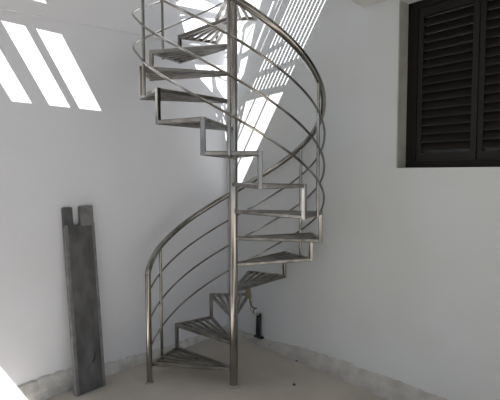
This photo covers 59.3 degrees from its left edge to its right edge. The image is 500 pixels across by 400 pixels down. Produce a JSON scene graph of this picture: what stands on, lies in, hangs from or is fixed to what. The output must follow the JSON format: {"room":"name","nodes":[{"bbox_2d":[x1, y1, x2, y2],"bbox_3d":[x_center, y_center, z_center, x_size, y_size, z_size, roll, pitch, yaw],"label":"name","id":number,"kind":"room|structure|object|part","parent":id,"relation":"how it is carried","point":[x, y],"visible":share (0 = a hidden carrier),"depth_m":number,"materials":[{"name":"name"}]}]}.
{"room":"outdoor patio","nodes":[
{"label":"outdoor patio","id":0,"kind":"room"},
{"bbox_2d":[0,11,226,391],"bbox_3d":[-2.590,-0.403,1.719,0.250,3.600,7.300,3,5,43],"label":"wall","id":1,"kind":"structure","parent":0,"point":[76,130],"depth_m":3.17,"materials":[{"name":"white paint"}]},
{"bbox_2d":[0,0,226,52],"bbox_3d":[-2.605,-1.468,1.458,0.036,1.440,7.000,3,5,43],"label":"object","id":2,"kind":"structure","parent":1,"relation":"attached to","point":[115,16],"depth_m":3.24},
{"bbox_2d":[0,325,226,399],"bbox_3d":[-2.415,1.320,1.804,0.052,0.150,6.500,3,5,43],"label":"baseboard","id":3,"kind":"structure","parent":1,"relation":"attached to","point":[47,386],"depth_m":3.00,"materials":[{"name":"grey concrete"}]},
{"bbox_2d":[46,332,386,399],"bbox_3d":[-0.037,1.659,-0.892,24.000,0.200,20.000,0,4,-1],"label":"floor","id":4,"kind":"structure","parent":0,"point":[263,373],"depth_m":3.15,"materials":[{"name":"beige concrete"}]},
{"bbox_2d":[61,205,105,395],"bbox_3d":[-1.146,0.678,3.033,0.163,1.273,0.213,3,5,43],"label":"leaning board","id":5,"kind":"object","parent":4,"relation":"on","point":[79,241],"visible":1,"depth_m":3.02,"materials":[{"name":"grey wood"}]},
{"bbox_3d":[-1.144,0.743,3.035,0.145,1.144,0.205,3,5,43],"label":"panel","id":6,"kind":"part","parent":5,"relation":"part of","materials":[{"name":"grey wood"}]},
{"bbox_2d":[132,0,325,388],"bbox_3d":[-0.135,-0.563,2.976,1.283,3.753,1.253,0,4,-1],"label":"spiral staircase","id":7,"kind":"structure","parent":4,"relation":"on","point":[185,358],"depth_m":3.00,"materials":[{"name":"silver metal"}]},
{"bbox_3d":[-0.694,-0.746,2.806,0.026,0.211,0.026,-1,4,-15],"label":"riser post","id":8,"kind":"part","parent":7,"relation":"part of","materials":[{"name":"silver metal"}]},
{"bbox_3d":[-0.719,0.915,3.120,0.041,0.780,0.041,0,4,-1],"label":"newel post","id":9,"kind":"part","parent":7,"relation":"part of","materials":[{"name":"silver metal"}]},
{"bbox_3d":[-0.695,-0.951,3.107,0.026,0.211,0.026,1,4,15],"label":"riser post","id":10,"kind":"part","parent":7,"relation":"part of","materials":[{"name":"silver metal"}]},
{"bbox_3d":[-0.533,-0.544,2.548,0.026,0.211,0.026,3,5,44],"label":"riser post","id":11,"kind":"part","parent":7,"relation":"part of","materials":[{"name":"silver metal"}]},
{"bbox_3d":[-0.576,1.075,3.458,0.026,0.211,0.026,3,5,39],"label":"riser post","id":12,"kind":"part","parent":7,"relation":"part of","materials":[{"name":"silver metal"}]},
{"bbox_3d":[-0.538,-1.153,3.365,0.026,0.211,0.026,-4,5,-44],"label":"riser post","id":13,"kind":"part","parent":7,"relation":"part of","materials":[{"name":"silver metal"}]},
{"bbox_3d":[-0.258,-0.350,2.409,0.026,0.211,0.026,1,4,13],"label":"riser post","id":14,"kind":"part","parent":7,"relation":"part of","materials":[{"name":"silver metal"}]},
{"bbox_3d":[-0.320,0.877,3.627,0.026,0.211,0.026,-1,4,-20],"label":"riser post","id":15,"kind":"part","parent":7,"relation":"part of","materials":[{"name":"silver metal"}]},
{"bbox_3d":[-0.120,-0.953,2.952,1.253,2.975,1.253,0,4,-1],"label":"handrail","id":16,"kind":"part","parent":7,"relation":"part of","materials":[{"name":"silver metal"}]},
{"bbox_3d":[-0.137,-0.761,2.963,1.283,2.917,1.248,0,4,-1],"label":"guard rod","id":17,"kind":"part","parent":7,"relation":"part of","materials":[{"name":"silver metal"}]},
{"bbox_3d":[0.056,-0.165,2.430,0.026,0.211,0.026,-1,4,-17],"label":"riser post","id":18,"kind":"part","parent":7,"relation":"part of","materials":[{"name":"silver metal"}]},
{"bbox_3d":[0.274,0.512,3.494,0.026,0.211,0.026,3,5,41],"label":"riser post","id":19,"kind":"part","parent":7,"relation":"part of","materials":[{"name":"silver metal"}]},
{"bbox_3d":[0.321,0.009,2.609,0.026,0.211,0.026,3,5,42],"label":"riser post","id":20,"kind":"part","parent":7,"relation":"part of","materials":[{"name":"silver metal"}]},
{"bbox_3d":[0.448,0.343,3.223,0.026,0.211,0.026,-1,4,-18],"label":"riser post","id":21,"kind":"part","parent":7,"relation":"part of","materials":[{"name":"silver metal"}]},
{"bbox_3d":[0.465,0.177,2.899,0.026,0.211,0.026,1,4,12],"label":"riser post","id":22,"kind":"part","parent":7,"relation":"part of","materials":[{"name":"silver metal"}]},
{"bbox_2d":[226,0,499,399],"bbox_3d":[0.913,-0.492,3.020,0.250,3.600,3.700,-3,5,-42],"label":"wall","id":23,"kind":"structure","parent":0,"point":[402,282],"depth_m":3.02,"materials":[{"name":"white paint"}]},
{"bbox_2d":[245,289,263,338],"bbox_3d":[0.045,0.917,3.555,0.091,0.601,0.604,0,4,7],"label":"pipe","id":24,"kind":"object","parent":23,"relation":"attached to","point":[247,291],"visible":0.98,"depth_m":3.80,"materials":[{"name":"black plastic"}]},
{"bbox_2d":[227,324,447,399],"bbox_3d":[0.906,1.245,2.929,0.053,0.145,3.380,-3,5,-42],"label":"baseboard","id":25,"kind":"structure","parent":23,"relation":"attached to","point":[383,386],"depth_m":3.14,"materials":[{"name":"grey concrete"}]},
{"bbox_2d":[396,0,499,167],"bbox_3d":[1.424,-0.704,2.371,0.162,1.048,1.272,-3,5,-42],"label":"window","id":26,"kind":"structure","parent":23,"relation":"in","point":[456,105],"depth_m":2.67,"materials":[{"name":"brown paint"}]},
{"bbox_3d":[1.206,-0.749,2.679,0.027,0.890,0.310,-3,5,-42],"label":"louvre panel","id":27,"kind":"part","parent":26,"relation":"part of","materials":[{"name":"black paint"}]},
{"bbox_2d":[416,0,480,160],"bbox_3d":[1.204,-0.722,2.678,0.047,0.956,0.368,-3,5,-42],"label":"shutter","id":28,"kind":"object","parent":26,"relation":"attached to","point":[448,95],"depth_m":2.67,"materials":[{"name":"black paint"}]},
{"bbox_2d":[476,0,499,159],"bbox_3d":[1.458,-0.706,2.405,0.037,0.956,0.374,-3,5,-42],"label":"shutter","id":29,"kind":"object","parent":26,"relation":"attached to","point":[487,68],"depth_m":2.50,"materials":[{"name":"black paint"}]},
{"bbox_3d":[1.456,-0.733,2.403,0.027,0.890,0.316,-3,5,-42],"label":"louvre panel","id":30,"kind":"part","parent":26,"relation":"part of","materials":[{"name":"black paint"}]},
{"bbox_2d":[350,0,386,7],"bbox_3d":[0.288,-1.237,1.021,1.926,0.140,3.468,3,5,43],"label":"ceiling","id":31,"kind":"structure","parent":0,"point":[363,3],"depth_m":2.85,"materials":[{"name":"paint"}]}
]}

